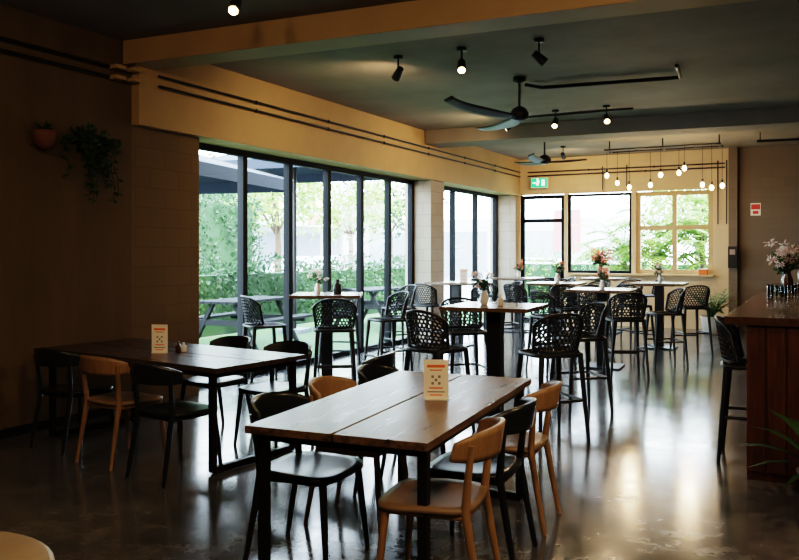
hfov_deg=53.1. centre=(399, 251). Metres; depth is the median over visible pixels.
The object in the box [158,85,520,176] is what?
conduit pipe
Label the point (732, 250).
switch box
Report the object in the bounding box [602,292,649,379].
bar stool
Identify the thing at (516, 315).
bar table
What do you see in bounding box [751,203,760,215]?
wall sign
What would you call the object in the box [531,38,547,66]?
ceiling spotlight
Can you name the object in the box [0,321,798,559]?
floor
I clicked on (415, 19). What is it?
ceiling beam
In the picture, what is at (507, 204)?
pillar
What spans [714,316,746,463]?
bar stool
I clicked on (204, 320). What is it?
picnic table
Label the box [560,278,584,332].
bar stool
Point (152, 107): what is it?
wall
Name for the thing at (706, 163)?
conduit pipe
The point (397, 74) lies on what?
ceiling spotlight
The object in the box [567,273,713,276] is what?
sill
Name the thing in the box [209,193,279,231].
tree
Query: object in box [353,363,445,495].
dining chair
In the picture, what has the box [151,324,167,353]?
menu card
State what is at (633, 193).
divider
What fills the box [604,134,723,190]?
cluster
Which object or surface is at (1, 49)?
conduit pipe
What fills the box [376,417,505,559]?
dining chair
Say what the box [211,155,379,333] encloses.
patio umbrella
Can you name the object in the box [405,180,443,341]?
pillar
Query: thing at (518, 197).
jamb
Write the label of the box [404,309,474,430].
bar stool
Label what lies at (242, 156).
window
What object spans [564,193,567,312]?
wall back mullion
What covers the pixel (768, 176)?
wall
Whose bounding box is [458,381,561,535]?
dining chair
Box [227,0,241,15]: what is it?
ceiling spotlight
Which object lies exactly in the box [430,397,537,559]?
dining chair
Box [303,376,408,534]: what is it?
dining chair
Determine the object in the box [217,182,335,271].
tree
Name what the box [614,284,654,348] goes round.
bar stool
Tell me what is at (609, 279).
bar table
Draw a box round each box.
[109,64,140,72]
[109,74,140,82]
[698,268,707,274]
[728,246,736,267]
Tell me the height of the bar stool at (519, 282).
1.065 m
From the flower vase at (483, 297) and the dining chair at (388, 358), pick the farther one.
the flower vase at (483, 297)
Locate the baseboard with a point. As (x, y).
(42, 425)
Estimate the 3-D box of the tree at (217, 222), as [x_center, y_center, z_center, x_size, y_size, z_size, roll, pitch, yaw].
[-5.439,-0.055,19.830,1.734,3.450,5.650,0,0,28]
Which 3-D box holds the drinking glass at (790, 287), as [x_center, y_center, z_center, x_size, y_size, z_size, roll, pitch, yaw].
[3.869,0.384,7.908,0.066,0.110,0.064,0,0,28]
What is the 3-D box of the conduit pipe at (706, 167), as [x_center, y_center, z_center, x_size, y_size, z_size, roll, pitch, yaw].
[4.621,-1.670,16.707,4.050,0.044,0.044,0,0,28]
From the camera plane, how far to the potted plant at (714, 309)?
14.99 m
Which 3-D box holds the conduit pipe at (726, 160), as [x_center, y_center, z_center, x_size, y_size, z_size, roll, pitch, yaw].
[6.435,-1.180,15.743,0.022,1.260,0.022,0,0,-40]
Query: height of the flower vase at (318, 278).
0.321 m
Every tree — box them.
[199,153,234,204]
[199,193,266,274]
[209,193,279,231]
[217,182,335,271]
[297,180,404,268]
[334,180,447,267]
[572,210,670,273]
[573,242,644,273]
[602,195,706,268]
[603,221,707,273]
[641,189,709,264]
[652,205,707,268]
[677,240,707,269]
[692,208,707,240]
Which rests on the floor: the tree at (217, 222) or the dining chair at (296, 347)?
the dining chair at (296, 347)
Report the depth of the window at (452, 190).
16.53 m
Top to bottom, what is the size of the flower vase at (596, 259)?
0.608 m
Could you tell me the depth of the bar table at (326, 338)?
9.48 m
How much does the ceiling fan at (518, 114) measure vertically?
0.510 m
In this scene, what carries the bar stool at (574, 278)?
on the floor
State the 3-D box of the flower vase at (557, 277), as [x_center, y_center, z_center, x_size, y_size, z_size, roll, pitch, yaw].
[2.596,0.287,13.105,0.241,0.420,0.245,0,0,-11]
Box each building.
[201,195,355,271]
[343,209,628,280]
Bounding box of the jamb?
[517,195,522,276]
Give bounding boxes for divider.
[631,191,637,273]
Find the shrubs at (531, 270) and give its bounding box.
[525,247,707,303]
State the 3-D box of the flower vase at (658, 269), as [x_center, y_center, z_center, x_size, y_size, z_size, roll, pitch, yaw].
[4.200,0.330,13.020,0.190,0.334,0.180,0,0,14]
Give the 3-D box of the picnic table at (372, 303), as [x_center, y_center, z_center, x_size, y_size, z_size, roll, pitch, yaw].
[-0.549,1.193,17.456,1.645,0.805,1.800,0,0,23]
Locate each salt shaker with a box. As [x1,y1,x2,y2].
[181,343,186,351]
[497,295,503,305]
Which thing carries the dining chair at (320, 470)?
on the floor
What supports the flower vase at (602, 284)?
on the bar table at (602, 294)
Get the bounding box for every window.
[199,143,413,387]
[444,186,497,325]
[568,192,630,273]
[636,190,712,274]
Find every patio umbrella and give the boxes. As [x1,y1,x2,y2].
[199,155,293,193]
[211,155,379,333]
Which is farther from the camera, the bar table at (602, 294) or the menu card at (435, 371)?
the bar table at (602, 294)
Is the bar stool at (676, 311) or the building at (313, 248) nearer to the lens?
the bar stool at (676, 311)
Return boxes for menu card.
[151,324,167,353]
[424,360,447,399]
[460,269,467,281]
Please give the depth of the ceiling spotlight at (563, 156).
15.47 m
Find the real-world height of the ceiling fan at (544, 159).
0.500 m
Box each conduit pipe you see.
[0,36,109,67]
[0,48,109,77]
[158,75,520,172]
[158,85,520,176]
[525,64,681,88]
[528,163,724,172]
[528,167,724,176]
[717,160,718,223]
[726,160,726,223]
[757,132,798,142]
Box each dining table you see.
[43,338,304,473]
[245,371,530,559]
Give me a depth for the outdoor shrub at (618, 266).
19.15 m
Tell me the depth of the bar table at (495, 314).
7.44 m
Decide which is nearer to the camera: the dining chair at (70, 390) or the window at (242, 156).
the dining chair at (70, 390)
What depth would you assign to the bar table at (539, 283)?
12.97 m
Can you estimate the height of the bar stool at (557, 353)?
1.065 m
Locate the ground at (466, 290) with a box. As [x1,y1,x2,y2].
[203,285,547,337]
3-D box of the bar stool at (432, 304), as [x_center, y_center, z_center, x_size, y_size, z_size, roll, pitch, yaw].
[0.465,1.019,12.616,0.480,1.065,0.509,0,0,40]
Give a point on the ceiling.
(741, 55)
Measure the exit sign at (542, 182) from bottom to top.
0.230 m
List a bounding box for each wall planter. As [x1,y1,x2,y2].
[31,120,56,149]
[61,121,122,204]
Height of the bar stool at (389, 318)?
1.065 m
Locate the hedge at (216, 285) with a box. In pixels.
[199,251,404,337]
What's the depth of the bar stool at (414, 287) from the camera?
11.98 m
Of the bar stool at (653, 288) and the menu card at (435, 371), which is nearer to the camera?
the menu card at (435, 371)
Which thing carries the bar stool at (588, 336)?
on the floor
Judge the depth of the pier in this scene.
15.85 m
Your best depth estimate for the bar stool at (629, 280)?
14.41 m
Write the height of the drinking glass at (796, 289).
0.110 m
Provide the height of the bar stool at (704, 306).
1.065 m
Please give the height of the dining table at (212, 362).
0.745 m
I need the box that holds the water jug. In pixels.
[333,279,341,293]
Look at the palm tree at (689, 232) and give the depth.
19.02 m
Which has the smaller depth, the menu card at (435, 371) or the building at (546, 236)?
the menu card at (435, 371)
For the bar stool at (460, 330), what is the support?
on the floor
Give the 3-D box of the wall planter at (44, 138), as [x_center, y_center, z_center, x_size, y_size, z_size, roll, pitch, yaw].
[-3.049,-1.003,6.864,0.215,0.246,0.210,0,0,28]
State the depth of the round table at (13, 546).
2.15 m
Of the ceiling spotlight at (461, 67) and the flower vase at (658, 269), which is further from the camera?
the flower vase at (658, 269)
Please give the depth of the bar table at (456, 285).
13.26 m
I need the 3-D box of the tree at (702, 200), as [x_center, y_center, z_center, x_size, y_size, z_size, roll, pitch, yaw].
[9.876,-0.778,26.502,4.370,4.905,4.370,0,0,28]
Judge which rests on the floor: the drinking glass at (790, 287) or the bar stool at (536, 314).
the bar stool at (536, 314)
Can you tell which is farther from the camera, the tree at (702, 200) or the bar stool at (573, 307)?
the tree at (702, 200)
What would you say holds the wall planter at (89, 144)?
attached to the wall at (65, 259)
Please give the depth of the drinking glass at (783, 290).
7.60 m
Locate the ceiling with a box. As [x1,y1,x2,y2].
[0,0,798,159]
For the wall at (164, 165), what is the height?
2.800 m
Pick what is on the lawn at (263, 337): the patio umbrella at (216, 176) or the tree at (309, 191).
the patio umbrella at (216, 176)
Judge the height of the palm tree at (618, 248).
2.685 m
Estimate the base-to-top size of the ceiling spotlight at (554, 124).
0.268 m
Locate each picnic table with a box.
[199,296,312,349]
[333,286,400,325]
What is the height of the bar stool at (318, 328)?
1.065 m
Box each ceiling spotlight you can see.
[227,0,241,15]
[392,55,403,80]
[457,47,466,73]
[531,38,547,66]
[551,110,558,127]
[560,146,565,159]
[603,105,610,123]
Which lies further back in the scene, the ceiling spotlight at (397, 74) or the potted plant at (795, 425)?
the ceiling spotlight at (397, 74)
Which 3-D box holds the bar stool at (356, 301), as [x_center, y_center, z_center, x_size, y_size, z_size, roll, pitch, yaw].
[-0.790,1.019,10.595,0.480,1.065,0.509,0,0,10]
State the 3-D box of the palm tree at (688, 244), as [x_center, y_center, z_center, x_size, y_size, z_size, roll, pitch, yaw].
[7.144,0.471,18.009,1.941,2.408,2.009,0,0,28]
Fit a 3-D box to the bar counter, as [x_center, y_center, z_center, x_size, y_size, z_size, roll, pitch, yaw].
[4.193,0.995,8.235,0.930,1.110,6.720,0,0,28]
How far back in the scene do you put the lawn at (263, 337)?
15.25 m
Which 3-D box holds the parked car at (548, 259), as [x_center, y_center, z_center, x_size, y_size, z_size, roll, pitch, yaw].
[5.533,0.945,30.978,4.298,1.450,1.800,0,0,28]
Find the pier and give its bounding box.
[713,188,728,315]
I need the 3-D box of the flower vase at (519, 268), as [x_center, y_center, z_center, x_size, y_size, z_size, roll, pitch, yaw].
[2.329,0.312,15.628,0.248,0.370,0.229,0,0,36]
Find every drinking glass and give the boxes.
[767,286,773,297]
[775,285,781,296]
[780,286,787,297]
[787,285,794,296]
[794,284,798,294]
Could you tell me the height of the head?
0.780 m
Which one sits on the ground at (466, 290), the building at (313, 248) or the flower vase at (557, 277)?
the building at (313, 248)
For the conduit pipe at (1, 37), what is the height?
0.054 m
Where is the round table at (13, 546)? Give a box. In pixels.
[0,531,54,559]
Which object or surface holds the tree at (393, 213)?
on the ground at (466, 290)
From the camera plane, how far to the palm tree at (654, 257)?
18.35 m
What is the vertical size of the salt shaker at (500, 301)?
0.100 m
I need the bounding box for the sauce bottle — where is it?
[175,341,180,352]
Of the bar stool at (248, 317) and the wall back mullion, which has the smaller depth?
the bar stool at (248, 317)
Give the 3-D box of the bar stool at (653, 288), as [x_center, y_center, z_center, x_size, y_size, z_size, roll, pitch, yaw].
[4.791,1.019,15.334,0.509,1.065,0.480,0,0,12]
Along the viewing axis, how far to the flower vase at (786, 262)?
9.14 m
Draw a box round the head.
[520,148,728,194]
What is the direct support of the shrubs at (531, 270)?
on the ground at (466, 290)
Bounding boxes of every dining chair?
[29,348,117,454]
[75,355,165,470]
[125,362,222,487]
[177,335,251,432]
[233,340,312,447]
[243,391,368,559]
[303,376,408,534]
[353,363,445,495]
[361,351,395,366]
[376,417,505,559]
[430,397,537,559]
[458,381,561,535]
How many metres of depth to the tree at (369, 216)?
32.04 m
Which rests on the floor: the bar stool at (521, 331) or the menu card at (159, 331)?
the bar stool at (521, 331)
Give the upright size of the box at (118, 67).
0.035 m
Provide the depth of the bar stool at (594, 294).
11.99 m
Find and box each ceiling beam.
[123,0,755,69]
[425,106,798,147]
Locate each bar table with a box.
[288,292,362,383]
[424,281,481,346]
[439,302,548,421]
[491,277,544,332]
[526,281,586,348]
[565,287,637,369]
[580,277,631,333]
[629,281,688,349]
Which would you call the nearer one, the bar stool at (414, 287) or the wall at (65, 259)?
the wall at (65, 259)
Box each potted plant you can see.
[686,286,738,334]
[740,408,798,489]
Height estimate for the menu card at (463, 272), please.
0.216 m
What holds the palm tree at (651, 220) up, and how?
on the ground at (466, 290)
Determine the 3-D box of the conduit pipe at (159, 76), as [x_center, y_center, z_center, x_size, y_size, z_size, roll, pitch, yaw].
[0.129,-1.760,12.853,0.048,0.048,10.920,0,0,28]
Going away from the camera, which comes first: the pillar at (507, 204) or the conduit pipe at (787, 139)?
the conduit pipe at (787, 139)
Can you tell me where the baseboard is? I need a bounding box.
[0,408,131,439]
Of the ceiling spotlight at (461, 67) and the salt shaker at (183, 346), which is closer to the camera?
the salt shaker at (183, 346)
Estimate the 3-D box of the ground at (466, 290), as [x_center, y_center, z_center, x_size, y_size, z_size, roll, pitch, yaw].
[2.989,1.760,37.961,150.000,0.180,150.000,0,0,28]
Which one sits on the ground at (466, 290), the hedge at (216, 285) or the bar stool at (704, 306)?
the hedge at (216, 285)
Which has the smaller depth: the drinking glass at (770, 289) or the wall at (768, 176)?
the drinking glass at (770, 289)
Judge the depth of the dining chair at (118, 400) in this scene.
5.81 m
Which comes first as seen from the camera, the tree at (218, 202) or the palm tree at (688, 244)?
the palm tree at (688, 244)
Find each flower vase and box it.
[307,267,328,293]
[470,270,493,304]
[513,259,523,277]
[550,258,564,281]
[588,248,612,277]
[594,267,609,288]
[652,262,663,282]
[763,238,798,286]
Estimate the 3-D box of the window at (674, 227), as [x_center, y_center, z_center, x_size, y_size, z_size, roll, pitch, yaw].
[5.616,-0.400,16.365,1.500,1.700,0.086,0,0,28]
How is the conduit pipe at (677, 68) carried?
attached to the ceiling
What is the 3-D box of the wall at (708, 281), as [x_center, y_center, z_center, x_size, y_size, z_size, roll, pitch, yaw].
[4.978,1.010,16.700,2.950,1.080,0.200,0,0,28]
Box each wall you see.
[0,4,130,429]
[131,64,519,195]
[131,125,198,401]
[567,275,712,328]
[729,144,798,330]
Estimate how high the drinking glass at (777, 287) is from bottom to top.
0.110 m
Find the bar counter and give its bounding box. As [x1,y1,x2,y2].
[724,283,798,484]
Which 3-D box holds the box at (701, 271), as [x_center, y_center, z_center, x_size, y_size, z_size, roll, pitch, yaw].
[6.055,0.390,15.943,0.170,0.120,0.130,0,0,28]
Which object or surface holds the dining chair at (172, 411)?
on the floor
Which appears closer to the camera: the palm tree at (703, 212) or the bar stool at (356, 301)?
the bar stool at (356, 301)
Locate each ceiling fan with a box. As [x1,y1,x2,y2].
[444,76,632,130]
[514,142,586,164]
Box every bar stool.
[238,295,288,385]
[312,298,356,382]
[317,288,360,371]
[364,291,412,370]
[377,284,420,356]
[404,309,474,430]
[412,283,449,341]
[440,297,486,375]
[461,284,498,352]
[468,278,498,335]
[496,281,524,344]
[503,283,540,348]
[513,313,590,442]
[523,279,551,336]
[525,290,576,374]
[548,277,575,321]
[549,285,589,358]
[549,301,613,415]
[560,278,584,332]
[562,285,598,347]
[580,280,611,345]
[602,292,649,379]
[611,279,642,337]
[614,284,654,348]
[638,278,662,316]
[642,288,688,367]
[669,285,713,356]
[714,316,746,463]
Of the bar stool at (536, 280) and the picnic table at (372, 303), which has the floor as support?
the bar stool at (536, 280)
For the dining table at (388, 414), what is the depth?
3.82 m
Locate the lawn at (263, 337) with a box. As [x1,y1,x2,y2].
[199,302,548,355]
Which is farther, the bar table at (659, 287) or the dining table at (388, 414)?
the bar table at (659, 287)
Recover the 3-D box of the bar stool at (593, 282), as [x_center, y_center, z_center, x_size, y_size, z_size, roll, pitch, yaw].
[3.276,1.019,13.543,0.509,1.065,0.480,0,0,-41]
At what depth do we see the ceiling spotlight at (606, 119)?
11.15 m
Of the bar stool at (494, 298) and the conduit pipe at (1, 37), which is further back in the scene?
the bar stool at (494, 298)
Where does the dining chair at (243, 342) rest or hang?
on the floor
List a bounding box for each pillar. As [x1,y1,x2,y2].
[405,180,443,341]
[490,195,516,321]
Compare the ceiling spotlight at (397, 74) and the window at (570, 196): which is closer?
the ceiling spotlight at (397, 74)
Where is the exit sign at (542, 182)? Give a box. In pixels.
[531,177,547,188]
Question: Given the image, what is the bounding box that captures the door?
[521,195,563,321]

